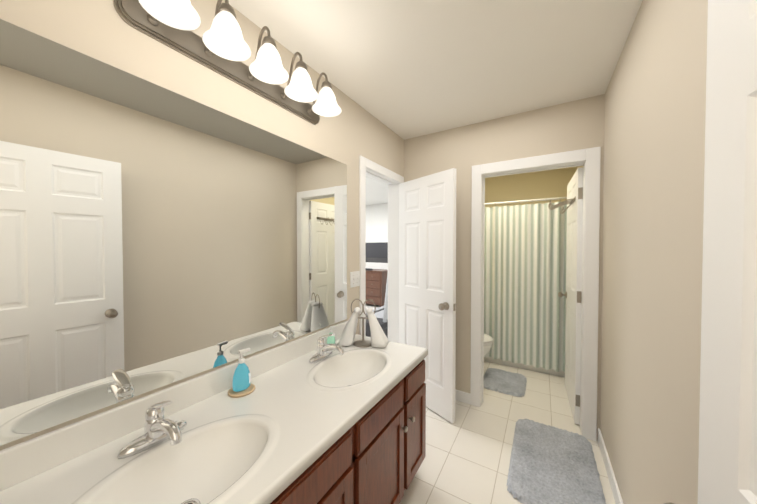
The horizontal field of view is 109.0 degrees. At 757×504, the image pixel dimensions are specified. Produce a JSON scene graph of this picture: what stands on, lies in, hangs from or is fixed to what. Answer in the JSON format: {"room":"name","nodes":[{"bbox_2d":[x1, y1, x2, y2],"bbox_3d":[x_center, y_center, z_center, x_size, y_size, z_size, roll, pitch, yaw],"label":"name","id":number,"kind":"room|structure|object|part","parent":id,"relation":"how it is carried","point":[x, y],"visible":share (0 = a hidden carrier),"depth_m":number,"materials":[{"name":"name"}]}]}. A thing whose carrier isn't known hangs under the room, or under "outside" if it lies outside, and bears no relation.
{"room":"bathroom","nodes":[
{"label":"bathroom","id":0,"kind":"room"},
{"bbox_2d":[0,0,403,450],"bbox_3d":[0.391,0.106,3.095,0.120,2.500,6.190,1,1,31],"label":"wall","id":1,"kind":"structure","parent":0,"point":[348,135],"depth_m":1.16,"materials":[{"name":"paint"}]},
{"bbox_2d":[0,19,346,445],"bbox_3d":[-0.662,-0.058,1.233,0.005,1.108,1.671,1,1,31],"label":"mirror","id":2,"kind":"object","parent":1,"relation":"attached to","point":[153,236],"visible":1,"depth_m":0.93,"materials":[{"name":"clear glass"}]},
{"bbox_2d":[113,0,340,124],"bbox_3d":[-0.520,-0.896,1.226,0.241,0.243,0.950,1,1,31],"label":"sconce","id":3,"kind":"object","parent":1,"relation":"attached to","point":[221,47],"visible":1,"depth_m":1.11,"materials":[{"name":"white glass"}]},
{"bbox_2d":[350,271,359,287],"bbox_3d":[-0.173,0.205,2.035,0.016,0.116,0.116,1,1,31],"label":"light switch","id":4,"kind":"object","parent":1,"relation":"attached to","point":[354,278],"visible":1,"depth_m":2.03,"materials":[{"name":"white plastic"}]},
{"bbox_2d":[359,155,403,342],"bbox_3d":[-0.004,0.311,2.446,0.152,2.114,0.755,1,1,31],"label":"trim","id":5,"kind":"structure","parent":1,"relation":"attached to","point":[380,173],"depth_m":2.67,"materials":[{"name":"white wood"}]},
{"bbox_2d":[399,168,455,422],"bbox_3d":[0.404,0.347,2.407,0.179,2.018,0.668,-1,1,-36],"label":"door","id":6,"kind":"structure","parent":1,"relation":"in","point":[427,262],"depth_m":2.31,"materials":[{"name":"white wood"}]},
{"bbox_2d":[366,304,383,309],"bbox_3d":[-1.829,1.386,4.195,4.795,0.104,6.650,1,1,31],"label":"floor carpet","id":7,"kind":"object","parent":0,"point":[371,306],"depth_m":6.42,"materials":[{"name":"beige carpet"}]},
{"bbox_2d":[366,269,387,306],"bbox_3d":[-0.221,0.862,6.639,0.980,0.860,0.498,1,1,31],"label":"dresser","id":8,"kind":"object","parent":7,"relation":"on","point":[376,280],"visible":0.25,"depth_m":6.31,"materials":[{"name":"brown wood"}]},
{"bbox_2d":[366,242,387,337],"bbox_3d":[0.143,0.579,4.920,0.840,1.484,1.760,1,1,31],"label":"treadmill","id":9,"kind":"object","parent":7,"relation":"on","point":[376,252],"visible":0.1,"depth_m":4.29,"materials":[{"name":"grey plastic"}]},
{"bbox_2d":[366,203,387,269],"bbox_3d":[-0.136,0.040,6.964,4.795,2.500,0.120,1,1,31],"label":"wall","id":10,"kind":"structure","parent":0,"point":[376,222],"depth_m":6.81,"materials":[{"name":"paint"}]},
{"bbox_2d":[229,0,642,204],"bbox_3d":[-1.103,-1.204,3.710,6.733,0.100,6.650,1,1,31],"label":"ceiling","id":11,"kind":"structure","parent":0,"point":[405,69],"depth_m":1.50,"materials":[{"name":"paint"}]},
{"bbox_2d":[404,94,604,440],"bbox_3d":[0.964,0.118,2.402,1.578,2.500,0.120,1,1,31],"label":"wall","id":12,"kind":"structure","parent":0,"point":[563,127],"depth_m":2.35,"materials":[{"name":"paint"}]},
{"bbox_2d":[455,389,469,403],"bbox_3d":[0.541,1.318,2.601,0.669,0.095,0.013,1,1,31],"label":"baseboard","id":13,"kind":"structure","parent":12,"relation":"attached to","point":[462,396],"depth_m":2.46,"materials":[{"name":"white wood"}]},
{"bbox_2d":[470,147,600,440],"bbox_3d":[1.241,0.307,2.237,0.889,2.129,0.152,1,1,31],"label":"trim","id":14,"kind":"structure","parent":12,"relation":"attached to","point":[588,159],"depth_m":2.03,"materials":[{"name":"white wood"}]},
{"bbox_2d":[548,167,582,424],"bbox_3d":[1.699,0.347,2.446,0.280,2.018,0.718,1,1,29],"label":"door","id":15,"kind":"structure","parent":12,"relation":"in","point":[573,292],"depth_m":2.25,"materials":[{"name":"white wood"}]},
{"bbox_3d":[1.614,-0.404,2.392,0.173,0.105,0.340,1,1,29],"label":"hook rail mount","id":16,"kind":"part","parent":15,"relation":"part of","materials":[{"name":"silver metal"}]},
{"bbox_2d":[399,361,614,503],"bbox_3d":[0.720,1.425,2.023,1.818,0.100,4.660,1,1,31],"label":"floor","id":17,"kind":"structure","parent":0,"point":[466,460],"depth_m":1.95,"materials":[{"name":"beige tile"}]},
{"bbox_2d":[0,334,427,503],"bbox_3d":[-0.382,0.998,1.106,0.634,0.784,1.718,1,1,31],"label":"bathroom vanity","id":18,"kind":"object","parent":17,"relation":"on","point":[375,453],"depth_m":0.96,"materials":[{"name":"white stone"}]},
{"bbox_2d":[117,401,186,458],"bbox_3d":[-0.672,0.539,0.846,0.193,0.151,0.184,1,1,31],"label":"faucet","id":19,"kind":"object","parent":18,"relation":"on","point":[159,428],"visible":1,"depth_m":0.84,"materials":[{"name":"silver metal"}]},
{"bbox_2d":[0,320,347,491],"bbox_3d":[-0.644,0.559,1.257,0.020,0.102,1.718,1,1,31],"label":"backsplash","id":20,"kind":"structure","parent":18,"relation":"on","point":[25,460],"depth_m":0.89,"materials":[{"name":"stone"}]},
{"bbox_3d":[-0.394,0.669,1.107,0.605,0.126,1.718,1,1,31],"label":"bathroom vanity top","id":21,"kind":"part","parent":18,"relation":"part of","materials":[{"name":"white stone"}]},
{"bbox_2d":[228,384,254,397],"bbox_3d":[-0.599,0.604,1.183,0.108,0.010,0.108,1,1,31],"label":"coaster","id":22,"kind":"object","parent":18,"relation":"on","point":[250,389],"visible":0.73,"depth_m":1.16,"materials":[{"name":"beige ceramic"}]},
{"bbox_2d":[232,348,250,391],"bbox_3d":[-0.598,0.514,1.181,0.047,0.170,0.077,1,1,41],"label":"soap dispenser","id":23,"kind":"object","parent":22,"relation":"on","point":[241,381],"visible":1,"depth_m":1.17,"materials":[{"name":"teal plastic"}]},
{"bbox_2d":[309,334,343,362],"bbox_3d":[-0.270,0.528,1.509,0.193,0.151,0.184,1,1,31],"label":"faucet","id":24,"kind":"object","parent":18,"relation":"on","point":[324,350],"visible":0.98,"depth_m":1.51,"materials":[{"name":"silver metal"}]},
{"bbox_2d":[327,326,334,343],"bbox_3d":[-0.304,0.538,1.734,0.055,0.122,0.034,-1,1,-29],"label":"soap bottle","id":25,"kind":"object","parent":18,"relation":"on","point":[330,339],"visible":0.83,"depth_m":1.72,"materials":[{"name":"green plastic"}]},
{"bbox_2d":[338,299,388,346],"bbox_3d":[-0.099,0.452,1.757,0.329,0.294,0.150,0,1,6],"label":"towel stand","id":26,"kind":"object","parent":18,"relation":"on","point":[379,338],"visible":0.98,"depth_m":1.72,"materials":[{"name":"white fabric"}]},
{"bbox_2d":[484,334,492,356],"bbox_3d":[0.890,0.969,3.070,0.761,0.775,0.470,1,1,31],"label":"toilet","id":27,"kind":"object","parent":17,"relation":"on","point":[488,341],"visible":0.1,"depth_m":2.84,"materials":[{"name":"ceramic"}]},
{"bbox_3d":[0.892,1.137,3.071,0.756,0.440,0.386,1,1,31],"label":"seat","id":28,"kind":"part","parent":27,"relation":"part of","materials":[{"name":"white plastic"}]},
{"bbox_2d":[484,368,526,396],"bbox_3d":[1.313,1.346,2.833,0.416,0.029,0.507,1,1,31],"label":"rug","id":29,"kind":"object","parent":17,"relation":"on","point":[505,382],"visible":0.98,"depth_m":2.77,"materials":[{"name":"grey fabric"}]},
{"bbox_2d":[484,357,564,376],"bbox_3d":[1.667,1.148,3.578,1.566,0.400,0.759,1,1,31],"label":"tub","id":30,"kind":"object","parent":17,"relation":"on","point":[530,367],"depth_m":3.11,"materials":[{"name":"ceramic"}]},
{"bbox_2d":[506,419,605,503],"bbox_3d":[1.138,1.364,1.758,0.489,0.029,0.828,1,1,31],"label":"rug","id":31,"kind":"object","parent":17,"relation":"on","point":[549,464],"visible":1,"depth_m":1.70,"materials":[{"name":"grey fabric"}]},
{"bbox_2d":[484,197,566,371],"bbox_3d":[1.452,0.346,3.210,1.566,1.878,0.068,1,1,31],"label":"curtain","id":32,"kind":"object","parent":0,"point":[524,281],"visible":0.54,"depth_m":3.07,"materials":[{"name":"white fabric"}]},
{"bbox_3d":[1.452,-0.568,3.194,1.566,0.051,0.047,1,1,31],"label":"rod","id":33,"kind":"part","parent":32,"relation":"part of","materials":[{"name":"white plastic"}]},
{"bbox_2d":[485,167,574,206],"bbox_3d":[1.871,0.093,3.886,1.530,2.500,0.003,1,1,31],"label":"wall","id":34,"kind":"structure","parent":0,"point":[553,183],"depth_m":3.74,"materials":[{"name":"paint"}]},
{"bbox_2d":[600,0,707,503],"bbox_3d":[1.446,0.133,1.560,0.120,2.500,4.660,1,1,31],"label":"wall","id":35,"kind":"structure","parent":0,"point":[654,158],"depth_m":1.03,"materials":[{"name":"paint"}]},
{"bbox_2d":[598,428,623,503],"bbox_3d":[0.922,1.348,0.846,0.013,0.095,2.620,1,1,31],"label":"baseboard","id":36,"kind":"structure","parent":35,"relation":"attached to","point":[613,483],"depth_m":1.62,"materials":[{"name":"white wood"}]},
{"bbox_2d":[663,0,756,503],"bbox_3d":[0.436,0.386,0.146,0.179,2.018,0.774,0,1,26],"label":"entry door","id":37,"kind":"structure","parent":35,"relation":"in","point":[727,465],"depth_m":0.43,"materials":[{"name":"white wood"}]}
]}

